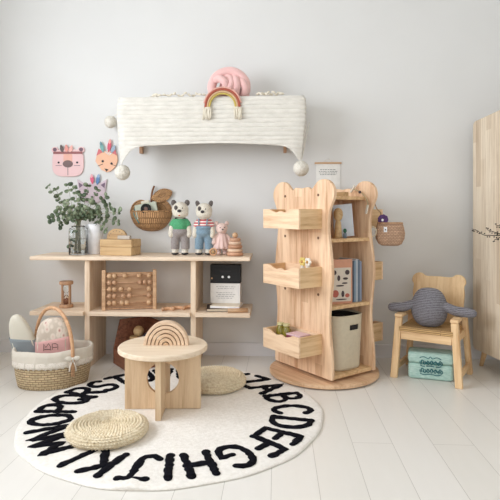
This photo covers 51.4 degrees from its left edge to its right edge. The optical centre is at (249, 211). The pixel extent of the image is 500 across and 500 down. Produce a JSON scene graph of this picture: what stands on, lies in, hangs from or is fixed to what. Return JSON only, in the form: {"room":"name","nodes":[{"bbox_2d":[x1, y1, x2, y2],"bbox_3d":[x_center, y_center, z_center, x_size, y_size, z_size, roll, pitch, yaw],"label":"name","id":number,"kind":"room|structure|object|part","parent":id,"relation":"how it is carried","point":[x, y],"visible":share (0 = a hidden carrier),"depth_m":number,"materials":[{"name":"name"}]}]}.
{"room":"children's playroom","nodes":[
{"label":"children's playroom","id":0,"kind":"room"},
{"bbox_2d":[0,0,499,345],"bbox_3d":[0.109,-0.476,3.043,3.840,2.600,0.120,0,0,3],"label":"wall","id":1,"kind":"structure","parent":0,"point":[394,91],"depth_m":2.99,"materials":[{"name":"white paint"}]},
{"bbox_2d":[52,145,84,176],"bbox_3d":[-1.063,-0.301,3.038,0.196,0.188,0.012,0,0,3],"label":"plaque","id":2,"kind":"object","parent":1,"relation":"attached to","point":[66,162],"visible":1,"depth_m":3.04,"materials":[{"name":"pink paint"}]},
{"bbox_2d":[77,174,106,202],"bbox_3d":[-0.920,-0.138,3.031,0.176,0.169,0.012,0,0,3],"label":"plaque","id":3,"kind":"object","parent":1,"relation":"attached to","point":[102,186],"visible":0.56,"depth_m":3.03,"materials":[{"name":"pink paint"}]},
{"bbox_2d":[96,139,117,171],"bbox_3d":[-0.834,-0.328,3.026,0.132,0.193,0.012,0,0,3],"label":"plaque","id":4,"kind":"object","parent":1,"relation":"attached to","point":[107,161],"visible":1,"depth_m":3.02,"materials":[{"name":"pink paint"}]},
{"bbox_2d":[130,186,171,230],"bbox_3d":[-0.573,-0.020,2.975,0.250,0.265,0.084,0,0,3],"label":"basket","id":5,"kind":"object","parent":1,"relation":"attached to","point":[150,220],"visible":0.9,"depth_m":2.97,"materials":[{"name":"brown wicker"}]},
{"bbox_2d":[133,200,157,222],"bbox_3d":[-0.593,-0.002,2.968,0.143,0.134,0.058,0,0,-5],"label":"camera","id":6,"kind":"object","parent":5,"relation":"in","point":[145,205],"visible":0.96,"depth_m":2.96,"materials":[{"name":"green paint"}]},
{"bbox_3d":[-0.563,-0.089,3.005,0.031,0.127,0.014,0,0,20],"label":"stem","id":7,"kind":"part","parent":5,"relation":"part of","materials":[{"name":"wicker"}]},
{"bbox_2d":[139,146,286,153],"bbox_3d":[-0.204,-0.470,2.889,0.965,0.265,0.220,0,0,3],"label":"wall shelf","id":8,"kind":"object","parent":1,"relation":"attached to","point":[141,149],"visible":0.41,"depth_m":2.99,"materials":[{"name":"brown wood"}]},
{"bbox_2d":[104,95,309,179],"bbox_3d":[-0.257,-0.394,2.855,1.164,0.450,0.271,0,0,3],"label":"knitted blanket","id":9,"kind":"object","parent":8,"relation":"on","point":[266,120],"visible":1,"depth_m":2.75,"materials":[{"name":"fabric"}]},
{"bbox_2d":[150,92,205,96],"bbox_3d":[-0.387,-0.634,2.810,0.320,0.025,0.051,0,0,3],"label":"garland","id":10,"kind":"object","parent":9,"relation":"on","point":[174,93],"visible":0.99,"depth_m":2.81,"materials":[{"name":"fabric"}]},
{"bbox_2d":[202,86,241,119],"bbox_3d":[-0.147,-0.573,2.738,0.214,0.177,0.018,0,0,3],"label":"rainbow","id":11,"kind":"object","parent":9,"relation":"hanging from","point":[213,93],"visible":1,"depth_m":2.74,"materials":[{"name":"multicoloured fabric"}]},
{"bbox_2d":[207,67,250,95],"bbox_3d":[-0.114,-0.704,2.835,0.236,0.169,0.127,0,0,3],"label":"cushion","id":12,"kind":"object","parent":9,"relation":"on","point":[234,78],"visible":0.69,"depth_m":2.80,"materials":[{"name":"pink fabric"}]},
{"bbox_2d":[256,91,283,95],"bbox_3d":[0.107,-0.633,2.784,0.154,0.025,0.051,0,0,3],"label":"garland","id":13,"kind":"object","parent":9,"relation":"on","point":[268,92],"visible":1,"depth_m":2.78,"materials":[{"name":"fabric"}]},
{"bbox_3d":[0.293,-0.367,2.763,0.009,0.232,0.080,0,0,43],"label":"tie cord","id":14,"kind":"part","parent":9,"relation":"part of","materials":[{"name":"white fabric"}]},
{"bbox_2d":[0,339,497,359],"bbox_3d":[0.106,0.787,2.977,3.600,0.073,0.013,0,0,3],"label":"baseboard","id":15,"kind":"structure","parent":1,"relation":"attached to","point":[213,348],"depth_m":2.98,"materials":[{"name":"white paint"}]},
{"bbox_2d":[315,158,341,188],"bbox_3d":[0.445,-0.194,2.960,0.152,0.229,0.009,0,0,3],"label":"print","id":16,"kind":"object","parent":1,"relation":"attached to","point":[324,170],"visible":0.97,"depth_m":2.96,"materials":[{"name":"paper"}]},
{"bbox_2d":[0,352,499,499],"bbox_3d":[-0.029,0.874,0.395,3.840,0.100,5.425,0,0,3],"label":"floor","id":17,"kind":"structure","parent":0,"point":[403,437],"depth_m":1.81,"materials":[{"name":"white wood"}]},
{"bbox_2d":[11,306,92,390],"bbox_3d":[-0.947,0.639,2.504,0.369,0.370,0.275,0,0,-16],"label":"wicker basket","id":18,"kind":"object","parent":17,"relation":"on","point":[69,368],"visible":0.91,"depth_m":2.40,"materials":[{"name":"wicker"}]},
{"bbox_2d":[9,314,35,352],"bbox_3d":[-1.085,0.618,2.509,0.143,0.251,0.065,0,0,-12],"label":"pillow","id":19,"kind":"object","parent":18,"relation":"in","point":[22,337],"visible":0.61,"depth_m":2.48,"materials":[{"name":"beige fabric"}]},
{"bbox_2d":[35,317,70,352],"bbox_3d":[-0.948,0.617,2.507,0.163,0.215,0.079,0,0,-5],"label":"pillow","id":20,"kind":"object","parent":18,"relation":"in","point":[52,336],"visible":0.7,"depth_m":2.47,"materials":[{"name":"fabric"}]},
{"bbox_3d":[-0.948,0.609,2.508,0.324,0.310,0.017,0,0,36],"label":"handle","id":21,"kind":"part","parent":18,"relation":"part of","materials":[{"name":"brown wood"}]},
{"bbox_2d":[113,317,159,369],"bbox_3d":[-0.606,0.706,2.810,0.200,0.236,0.200,0,0,-35],"label":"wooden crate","id":22,"kind":"object","parent":17,"relation":"on","point":[126,326],"visible":0.22,"depth_m":2.86,"materials":[{"name":"brown wood"}]},
{"bbox_3d":[-0.684,0.785,2.756,0.011,0.078,0.178,0,0,-35],"label":"panel","id":23,"kind":"part","parent":22,"relation":"part of","materials":[{"name":"brown wood"}]},
{"bbox_3d":[-0.661,0.706,2.888,0.200,0.236,0.011,0,0,-35],"label":"panel","id":24,"kind":"part","parent":22,"relation":"part of","materials":[{"name":"brown wood"}]},
{"bbox_2d":[130,335,142,338],"bbox_3d":[-0.618,0.745,2.844,0.080,0.134,0.080,0,0,-27],"label":"drum","id":25,"kind":"object","parent":22,"relation":"on","point":[131,336],"visible":0.19,"depth_m":2.83,"materials":[{"name":"brown wood"}]},
{"bbox_2d":[133,326,143,335],"bbox_3d":[-0.606,0.648,2.831,0.058,0.058,0.058,0,0,3],"label":"ball","id":26,"kind":"object","parent":25,"relation":"on","point":[138,330],"visible":1,"depth_m":2.81,"materials":[{"name":"brown wood"}]},
{"bbox_3d":[-0.529,0.706,2.865,0.011,0.236,0.178,0,0,-35],"label":"panel","id":27,"kind":"part","parent":22,"relation":"part of","materials":[{"name":"brown wood"}]},
{"bbox_2d":[30,252,252,366],"bbox_3d":[-0.574,0.529,2.858,1.166,0.590,0.288,0,0,3],"label":"shelf","id":28,"kind":"object","parent":17,"relation":"on","point":[95,318],"visible":0.84,"depth_m":2.75,"materials":[{"name":"brown wood"}]},
{"bbox_2d":[59,280,72,307],"bbox_3d":[-1.010,0.452,2.857,0.074,0.144,0.074,0,0,-9],"label":"hourglass","id":29,"kind":"object","parent":28,"relation":"on","point":[66,284],"visible":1,"depth_m":2.84,"materials":[{"name":"brown wood"}]},
{"bbox_3d":[-1.025,0.452,2.835,0.007,0.108,0.007,0,0,6],"label":"post","id":30,"kind":"part","parent":29,"relation":"part of","materials":[{"name":"brown wood"}]},
{"bbox_3d":[-1.010,0.452,2.857,0.034,0.104,0.034,0,0,-9],"label":"glass bulb","id":31,"kind":"part","parent":29,"relation":"part of","materials":[{"name":"white"}]},
{"bbox_3d":[-0.988,0.452,2.841,0.007,0.108,0.007,0,0,6],"label":"post","id":32,"kind":"part","parent":29,"relation":"part of","materials":[{"name":"brown wood"}]},
{"bbox_2d":[69,226,87,254],"bbox_3d":[-0.940,0.154,2.853,0.094,0.158,0.094,0,0,-5],"label":"glass vase","id":33,"kind":"object","parent":28,"relation":"on","point":[78,235],"visible":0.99,"depth_m":2.81,"materials":[{"name":"clear glass"}]},
{"bbox_2d":[45,182,121,248],"bbox_3d":[-0.899,0.028,2.830,0.445,0.388,0.161,0,0,3],"label":"bunch","id":34,"kind":"object","parent":33,"relation":"in","point":[80,213],"visible":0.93,"depth_m":2.84,"materials":[{"name":"green plant"}]},
{"bbox_2d":[86,224,102,253],"bbox_3d":[-0.870,0.149,2.909,0.092,0.168,0.092,0,0,3],"label":"vase","id":35,"kind":"object","parent":28,"relation":"on","point":[94,233],"visible":0.75,"depth_m":2.87,"materials":[{"name":"ceramic"}]},
{"bbox_2d":[100,239,140,255],"bbox_3d":[-0.707,0.191,2.841,0.190,0.086,0.112,0,0,15],"label":"wooden box","id":36,"kind":"object","parent":28,"relation":"on","point":[117,247],"visible":0.94,"depth_m":2.79,"materials":[{"name":"brown wood"}]},
{"bbox_2d":[107,229,126,238],"bbox_3d":[-0.729,0.119,2.852,0.120,0.056,0.017,0,0,15],"label":"toy","id":37,"kind":"object","parent":36,"relation":"on","point":[112,234],"visible":0.88,"depth_m":2.85,"materials":[{"name":"brown wood"}]},
{"bbox_3d":[-0.707,0.168,2.841,0.190,0.040,0.112,0,0,15],"label":"lid","id":38,"kind":"part","parent":36,"relation":"part of","materials":[{"name":"brown wood"}]},
{"bbox_2d":[118,235,130,238],"bbox_3d":[-0.679,0.137,2.807,0.072,0.020,0.020,0,0,15],"label":"block","id":39,"kind":"object","parent":36,"relation":"on","point":[119,236],"visible":0.99,"depth_m":2.80,"materials":[{"name":"paint"}]},
{"bbox_2d":[102,269,156,310],"bbox_3d":[-0.646,0.416,2.788,0.286,0.214,0.031,0,0,-9],"label":"abacus","id":40,"kind":"object","parent":28,"relation":"on","point":[126,290],"visible":1,"depth_m":2.79,"materials":[{"name":"brown wood"}]},
{"bbox_3d":[-0.778,0.416,2.771,0.020,0.214,0.024,0,0,-9],"label":"post","id":41,"kind":"part","parent":40,"relation":"part of","materials":[{"name":"brown wood"}]},
{"bbox_3d":[-0.647,0.516,2.791,0.246,0.007,0.012,0,0,-9],"label":"rail","id":42,"kind":"part","parent":40,"relation":"part of","materials":[{"name":"brown wood"}]},
{"bbox_3d":[-0.515,0.416,2.812,0.020,0.214,0.024,0,0,-9],"label":"post","id":43,"kind":"part","parent":40,"relation":"part of","materials":[{"name":"brown wood"}]},
{"bbox_2d":[161,307,174,310],"bbox_3d":[-0.435,0.513,2.762,0.073,0.020,0.036,0,0,-12],"label":"wooden piece","id":44,"kind":"object","parent":28,"relation":"on","point":[162,308],"visible":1,"depth_m":2.76,"materials":[{"name":"brown wood"}]},
{"bbox_2d":[172,306,184,309],"bbox_3d":[-0.382,0.513,2.791,0.080,0.020,0.038,0,0,13],"label":"wooden piece","id":45,"kind":"object","parent":28,"relation":"on","point":[176,307],"visible":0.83,"depth_m":2.79,"materials":[{"name":"brown wood"}]},
{"bbox_2d":[168,200,191,254],"bbox_3d":[-0.380,0.083,2.836,0.111,0.299,0.101,0,0,37],"label":"plush bear","id":46,"kind":"object","parent":28,"relation":"on","point":[179,227],"visible":1,"depth_m":2.82},
{"bbox_2d":[192,200,214,254],"bbox_3d":[-0.251,0.085,2.828,0.103,0.295,0.104,0,0,-42],"label":"plush bear","id":47,"kind":"object","parent":28,"relation":"on","point":[203,231],"visible":0.99,"depth_m":2.81},
{"bbox_2d":[209,248,216,255],"bbox_3d":[-0.195,0.211,2.762,0.043,0.043,0.020,0,0,-7],"label":"ring rattle","id":48,"kind":"object","parent":28,"relation":"on","point":[215,249],"visible":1,"depth_m":2.76,"materials":[{"name":"brown wood"}]},
{"bbox_2d":[206,304,227,311],"bbox_3d":[-0.147,0.515,2.801,0.170,0.016,0.141,0,0,-3],"label":"book","id":49,"kind":"object","parent":28,"relation":"on","point":[208,309],"visible":0.49,"depth_m":2.73,"materials":[{"name":"beige paper"}]},
{"bbox_2d":[210,302,242,308],"bbox_3d":[-0.125,0.500,2.790,0.157,0.014,0.125,0,0,8],"label":"book","id":50,"kind":"object","parent":49,"relation":"on","point":[214,305],"visible":0.88,"depth_m":2.74,"materials":[{"name":"paper"}]},
{"bbox_2d":[210,264,241,302],"bbox_3d":[-0.131,0.389,2.838,0.164,0.208,0.059,0,0,6],"label":"box","id":51,"kind":"object","parent":50,"relation":"on","point":[225,279],"visible":1,"depth_m":2.81,"materials":[{"name":"cardboard"}]},
{"bbox_2d":[212,221,230,254],"bbox_3d":[-0.155,0.141,2.842,0.104,0.183,0.104,0,0,34],"label":"plush toy","id":52,"kind":"object","parent":28,"relation":"on","point":[221,240],"visible":0.95,"depth_m":2.82,"materials":[{"name":"fabric"}]},
{"bbox_2d":[227,232,242,255],"bbox_3d":[-0.080,0.171,2.783,0.090,0.124,0.090,0,0,3],"label":"rings","id":53,"kind":"object","parent":28,"relation":"on","point":[234,247],"visible":1,"depth_m":2.75,"materials":[{"name":"brown wood"}]},
{"bbox_2d":[228,308,247,312],"bbox_3d":[-0.064,0.512,2.707,0.104,0.022,0.022,0,0,-9],"label":"wooden bar","id":54,"kind":"object","parent":28,"relation":"on","point":[230,310],"visible":1,"depth_m":2.70,"materials":[{"name":"brown wood"}]},
{"bbox_2d":[14,368,322,490],"bbox_3d":[-0.304,0.815,2.122,1.219,0.018,1.196,0,0,3],"label":"rug","id":55,"kind":"object","parent":17,"relation":"on","point":[262,425],"visible":0.82,"depth_m":1.87,"materials":[{"name":"beige fabric"}]},
{"bbox_2d":[63,409,148,450],"bbox_3d":[-0.520,0.784,1.897,0.300,0.052,0.299,0,0,41],"label":"floor cushion","id":56,"kind":"object","parent":55,"relation":"on","point":[99,430],"visible":1,"depth_m":1.84,"materials":[{"name":"beige wicker"}]},
{"bbox_2d":[118,335,206,420],"bbox_3d":[-0.360,0.680,2.154,0.366,0.262,0.366,0,0,-1],"label":"round table","id":57,"kind":"object","parent":55,"relation":"on","point":[139,357],"visible":0.94,"depth_m":2.14,"materials":[{"name":"brown wood"}]},
{"bbox_3d":[-0.360,0.691,2.154,0.022,0.240,0.270,0,0,-1],"label":"leg panel","id":58,"kind":"part","parent":57,"relation":"part of","materials":[{"name":"brown wood"}]},
{"bbox_3d":[-0.360,0.691,2.154,0.312,0.240,0.020,0,0,-1],"label":"leg panel","id":59,"kind":"part","parent":57,"relation":"part of","materials":[{"name":"brown wood"}]},
{"bbox_2d":[144,320,188,345],"bbox_3d":[-0.346,0.500,2.156,0.184,0.098,0.036,0,0,1],"label":"rainbow stacker","id":60,"kind":"object","parent":57,"relation":"on","point":[171,332],"visible":1,"depth_m":2.14,"materials":[{"name":"brown wood"}]},
{"bbox_2d":[201,365,245,394],"bbox_3d":[-0.168,0.778,2.435,0.304,0.063,0.303,0,0,-16],"label":"floor cushion","id":61,"kind":"object","parent":55,"relation":"on","point":[215,380],"visible":0.79,"depth_m":2.35,"materials":[{"name":"beige wicker"}]},
{"bbox_2d":[263,179,382,389],"bbox_3d":[0.378,0.332,2.668,0.589,0.976,0.554,0,0,-35],"label":"bookcase","id":62,"kind":"object","parent":17,"relation":"on","point":[303,218],"visible":0.87,"depth_m":2.55,"materials":[{"name":"brown wood"}]},
{"bbox_3d":[0.132,0.625,2.640,0.134,0.094,0.010,0,0,-35],"label":"drawer","id":63,"kind":"part","parent":62,"relation":"part of","materials":[{"name":"brown wood"}]},
{"bbox_3d":[0.132,0.306,2.640,0.134,0.094,0.010,0,0,-35],"label":"drawer","id":64,"kind":"part","parent":62,"relation":"part of","materials":[{"name":"brown wood"}]},
{"bbox_3d":[0.132,0.033,2.640,0.134,0.094,0.010,0,0,-35],"label":"drawer","id":65,"kind":"part","parent":62,"relation":"part of","materials":[{"name":"brown wood"}]},
{"bbox_2d":[276,322,283,334],"bbox_3d":[0.153,0.606,2.604,0.043,0.107,0.043,0,0,-35],"label":"jar","id":66,"kind":"object","parent":62,"relation":"in","point":[279,328],"visible":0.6,"depth_m":2.59,"materials":[{"name":"green glass"}]},
{"bbox_3d":[0.153,0.612,2.604,0.043,0.095,0.043,0,0,-35],"label":"glass","id":67,"kind":"part","parent":66,"relation":"part of","materials":[{"name":"green glass"}]},
{"bbox_3d":[0.148,0.033,2.491,0.010,0.094,0.272,0,0,-35],"label":"drawer","id":68,"kind":"part","parent":62,"relation":"part of","materials":[{"name":"brown wood"}]},
{"bbox_3d":[0.148,0.306,2.491,0.010,0.094,0.272,0,0,-35],"label":"drawer","id":69,"kind":"part","parent":62,"relation":"part of","materials":[{"name":"brown wood"}]},
{"bbox_3d":[0.148,0.625,2.491,0.010,0.094,0.272,0,0,-35],"label":"drawer","id":70,"kind":"part","parent":62,"relation":"part of","materials":[{"name":"brown wood"}]},
{"bbox_2d":[282,323,290,336],"bbox_3d":[0.181,0.606,2.578,0.043,0.107,0.043,0,0,-35],"label":"jar","id":71,"kind":"object","parent":62,"relation":"in","point":[286,326],"visible":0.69,"depth_m":2.56,"materials":[{"name":"green glass"}]},
{"bbox_2d":[286,331,309,337],"bbox_3d":[0.232,0.624,2.510,0.072,0.073,0.092,0,0,-41],"label":"book","id":72,"kind":"object","parent":62,"relation":"in","point":[298,334],"visible":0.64,"depth_m":2.50,"materials":[{"name":"pink paper"}]},
{"bbox_2d":[299,257,304,267],"bbox_3d":[0.252,0.279,2.498,0.031,0.123,0.043,0,0,-4],"label":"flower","id":73,"kind":"object","parent":62,"relation":"in","point":[302,260],"visible":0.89,"depth_m":2.49,"materials":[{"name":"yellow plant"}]},
{"bbox_3d":[0.207,0.306,2.533,0.134,0.094,0.252,0,0,-35],"label":"drawer","id":74,"kind":"part","parent":62,"relation":"part of","materials":[{"name":"brown wood"}]},
{"bbox_3d":[0.207,0.625,2.533,0.134,0.094,0.252,0,0,-35],"label":"drawer","id":75,"kind":"part","parent":62,"relation":"part of","materials":[{"name":"brown wood"}]},
{"bbox_3d":[0.263,0.314,2.587,0.018,0.940,0.458,0,0,-35],"label":"bear panel","id":76,"kind":"part","parent":62,"relation":"part of","materials":[{"name":"brown wood"}]},
{"bbox_2d":[305,258,311,267],"bbox_3d":[0.275,0.279,2.473,0.031,0.123,0.043,0,0,-4],"label":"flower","id":77,"kind":"object","parent":62,"relation":"in","point":[308,262],"visible":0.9,"depth_m":2.46,"materials":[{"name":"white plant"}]},
{"bbox_3d":[0.283,0.033,2.426,0.134,0.094,0.010,0,0,-35],"label":"drawer","id":78,"kind":"part","parent":62,"relation":"part of","materials":[{"name":"brown wood"}]},
{"bbox_3d":[0.283,0.306,2.426,0.134,0.094,0.010,0,0,-35],"label":"drawer","id":79,"kind":"part","parent":62,"relation":"part of","materials":[{"name":"brown wood"}]},
{"bbox_3d":[0.283,0.625,2.426,0.134,0.094,0.010,0,0,-35],"label":"drawer","id":80,"kind":"part","parent":62,"relation":"part of","materials":[{"name":"brown wood"}]},
{"bbox_2d":[333,208,342,237],"bbox_3d":[0.426,0.053,2.516,0.046,0.147,0.046,0,0,-35],"label":"wooden figurine","id":81,"kind":"object","parent":62,"relation":"on","point":[338,213],"visible":0.97,"depth_m":2.50,"materials":[{"name":"brown wood"}]},
{"bbox_2d":[332,259,351,303],"bbox_3d":[0.439,0.337,2.520,0.124,0.215,0.010,0,0,-17],"label":"picture book","id":82,"kind":"object","parent":62,"relation":"on","point":[342,292],"visible":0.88,"depth_m":2.52,"materials":[{"name":"paper"}]},
{"bbox_2d":[333,290,338,297],"bbox_3d":[0.412,0.395,2.507,0.036,0.036,0.001,0,0,-17],"label":"picture","id":83,"kind":"object","parent":82,"relation":"attached to","point":[335,293],"depth_m":2.51},
{"bbox_2d":[332,204,353,236],"bbox_3d":[0.459,0.042,2.563,0.113,0.168,0.012,0,0,-9],"label":"book","id":84,"kind":"object","parent":62,"relation":"on","point":[347,219],"visible":0.56,"depth_m":2.56,"materials":[{"name":"white paper"}]},
{"bbox_2d":[337,192,348,195],"bbox_3d":[0.459,-0.088,2.584,0.032,0.022,0.056,0,0,-35],"label":"wooden block","id":85,"kind":"object","parent":62,"relation":"on","point":[338,193],"visible":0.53,"depth_m":2.57,"materials":[{"name":"brown wood"}]},
{"bbox_2d":[343,229,346,237],"bbox_3d":[0.460,0.103,2.520,0.018,0.047,0.018,0,0,-35],"label":"figurine","id":86,"kind":"object","parent":62,"relation":"on","point":[344,230],"visible":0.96,"depth_m":2.51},
{"bbox_2d":[331,309,361,370],"bbox_3d":[0.444,0.632,2.595,0.211,0.264,0.190,0,0,-35],"label":"storage bin","id":87,"kind":"object","parent":62,"relation":"on","point":[346,330],"visible":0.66,"depth_m":2.51,"materials":[{"name":"beige fabric"}]},
{"bbox_2d":[339,257,357,301],"bbox_3d":[0.495,0.338,2.616,0.013,0.213,0.118,0,0,-35],"label":"book","id":88,"kind":"object","parent":62,"relation":"on","point":[339,257],"visible":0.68,"depth_m":2.57,"materials":[{"name":"paper"}]},
{"bbox_2d":[352,260,355,301],"bbox_3d":[0.484,0.342,2.609,0.013,0.206,0.118,0,0,-35],"label":"book","id":89,"kind":"object","parent":62,"relation":"on","point":[353,261],"visible":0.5,"depth_m":2.56,"materials":[{"name":"paper"}]},
{"bbox_3d":[0.493,0.314,2.749,0.018,0.940,0.458,0,0,-35],"label":"bear panel","id":90,"kind":"part","parent":62,"relation":"part of","materials":[{"name":"brown wood"}]},
{"bbox_2d":[358,259,359,301],"bbox_3d":[0.506,0.340,2.624,0.013,0.209,0.118,0,0,-35],"label":"book","id":91,"kind":"object","parent":62,"relation":"on","point":[358,259],"visible":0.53,"depth_m":2.58,"materials":[{"name":"paper"}]},
{"bbox_2d":[350,185,368,213],"bbox_3d":[0.552,-0.064,2.618,0.016,0.147,0.123,0,0,-35],"label":"cord","id":92,"kind":"object","parent":62,"relation":"hanging from","point":[354,186],"visible":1,"depth_m":2.60,"materials":[{"name":"fabric"}]},
{"bbox_2d":[360,261,361,301],"bbox_3d":[0.517,0.344,2.632,0.013,0.201,0.118,0,0,-35],"label":"book","id":93,"kind":"object","parent":62,"relation":"on","point":[360,261],"visible":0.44,"depth_m":2.58,"materials":[{"name":"paper"}]},
{"bbox_3d":[0.631,0.033,2.686,0.134,0.094,0.010,0,0,-35],"label":"drawer","id":94,"kind":"part","parent":62,"relation":"part of","materials":[{"name":"brown wood"}]},
{"bbox_3d":[0.631,0.625,2.686,0.134,0.094,0.010,0,0,-35],"label":"drawer","id":95,"kind":"part","parent":62,"relation":"part of","materials":[{"name":"brown wood"}]},
{"bbox_3d":[0.615,0.625,2.835,0.010,0.094,0.272,0,0,-35],"label":"drawer","id":96,"kind":"part","parent":62,"relation":"part of","materials":[{"name":"brown wood"}]},
{"bbox_3d":[0.631,0.306,2.686,0.134,0.094,0.010,0,0,-35],"label":"drawer","id":97,"kind":"part","parent":62,"relation":"part of","materials":[{"name":"brown wood"}]},
{"bbox_2d":[372,204,404,245],"bbox_3d":[0.687,0.060,2.628,0.186,0.218,0.099,0,0,15],"label":"hanging basket","id":98,"kind":"object","parent":62,"relation":"hanging from","point":[386,233],"visible":0.98,"depth_m":2.59,"materials":[{"name":"brown wicker"}]},
{"bbox_2d":[378,214,388,221],"bbox_3d":[0.670,0.055,2.618,0.053,0.087,0.040,0,0,15],"label":"toy","id":99,"kind":"object","parent":98,"relation":"in","point":[382,218],"visible":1,"depth_m":2.61,"materials":[{"name":"purple fabric"}]},
{"bbox_2d":[408,347,452,380],"bbox_3d":[0.898,0.757,2.589,0.212,0.134,0.126,0,0,19],"label":"case","id":100,"kind":"object","parent":17,"relation":"on","point":[424,363],"visible":1,"depth_m":2.55,"materials":[{"name":"fabric"}]},
{"bbox_3d":[0.900,0.718,2.595,0.212,0.056,0.112,0,0,19],"label":"lid","id":101,"kind":"part","parent":100,"relation":"part of","materials":[{"name":"green fabric"}]},
{"bbox_2d":[390,272,472,388],"bbox_3d":[0.921,0.574,2.625,0.341,0.500,0.292,0,0,33],"label":"chair","id":102,"kind":"object","parent":17,"relation":"on","point":[454,329],"visible":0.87,"depth_m":2.59,"materials":[{"name":"brown wood"}]},
{"bbox_3d":[0.732,0.674,2.596,0.055,0.300,0.038,0,0,33],"label":"leg","id":103,"kind":"part","parent":102,"relation":"part of","materials":[{"name":"brown wood"}]},
{"bbox_3d":[0.806,0.515,2.690,0.038,0.018,0.258,0,0,33],"label":"armrest","id":104,"kind":"part","parent":102,"relation":"part of","materials":[{"name":"brown wood"}]},
{"bbox_3d":[0.862,0.669,2.796,0.047,0.310,0.069,0,0,33],"label":"leg","id":105,"kind":"part","parent":102,"relation":"part of","materials":[{"name":"brown wood"}]},
{"bbox_3d":[0.914,0.609,2.614,0.240,0.041,0.240,0,0,33],"label":"seat rail","id":106,"kind":"part","parent":102,"relation":"part of","materials":[{"name":"brown wood"}]},
{"bbox_3d":[0.908,0.577,2.604,0.252,0.022,0.230,0,0,33],"label":"woven seat","id":107,"kind":"part","parent":102,"relation":"part of","materials":[{"name":"beige wood"}]},
{"bbox_2d":[388,288,476,326],"bbox_3d":[0.904,0.475,2.591,0.420,0.191,0.124,0,0,27],"label":"stuffed toy","id":108,"kind":"object","parent":102,"relation":"on","point":[429,307],"visible":1,"depth_m":2.55,"materials":[{"name":"grey fabric"}]},
{"bbox_2d":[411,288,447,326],"bbox_3d":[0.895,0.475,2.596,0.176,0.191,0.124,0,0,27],"label":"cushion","id":109,"kind":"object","parent":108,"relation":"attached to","point":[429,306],"depth_m":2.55,"materials":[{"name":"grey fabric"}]},
{"bbox_3d":[0.985,0.456,2.723,0.272,0.264,0.050,0,0,33],"label":"backrest","id":110,"kind":"part","parent":102,"relation":"part of","materials":[{"name":"brown wood"}]},
{"bbox_3d":[0.972,0.674,2.440,0.055,0.300,0.038,0,0,33],"label":"leg","id":111,"kind":"part","parent":102,"relation":"part of","materials":[{"name":"brown wood"}]},
{"bbox_3d":[1.027,0.515,2.546,0.038,0.018,0.258,0,0,33],"label":"armrest","id":112,"kind":"part","parent":102,"relation":"part of","materials":[{"name":"brown wood"}]},
{"bbox_3d":[1.024,0.606,2.541,0.018,0.036,0.194,0,0,33],"label":"seat rail","id":113,"kind":"part","parent":102,"relation":"part of","materials":[{"name":"brown wood"}]},
{"bbox_3d":[1.102,0.669,2.641,0.047,0.310,0.069,0,0,33],"label":"leg","id":114,"kind":"part","parent":102,"relation":"part of","materials":[{"name":"brown wood"}]},
{"bbox_2d":[472,223,499,241],"bbox_3d":[1.146,0.435,2.123,0.503,0.778,0.170,0,0,3],"label":"branch","id":115,"kind":"object","parent":17,"relation":"on","point":[497,233],"visible":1,"depth_m":2.11,"materials":[{"name":"brown plant"}]},
{"bbox_2d":[473,110,499,365],"bbox_3d":[1.401,0.170,2.610,0.400,1.315,0.410,0,0,3],"label":"cabinet","id":116,"kind":"object","parent":17,"relation":"on","point":[486,130],"visible":0.99,"depth_m":2.63,"materials":[{"name":"brown wood"}]},
{"bbox_3d":[1.249,0.762,2.771,0.057,0.129,0.033,0,0,43],"label":"leg","id":117,"kind":"part","parent":116,"relation":"part of","materials":[{"name":"brown wood"}]}
]}

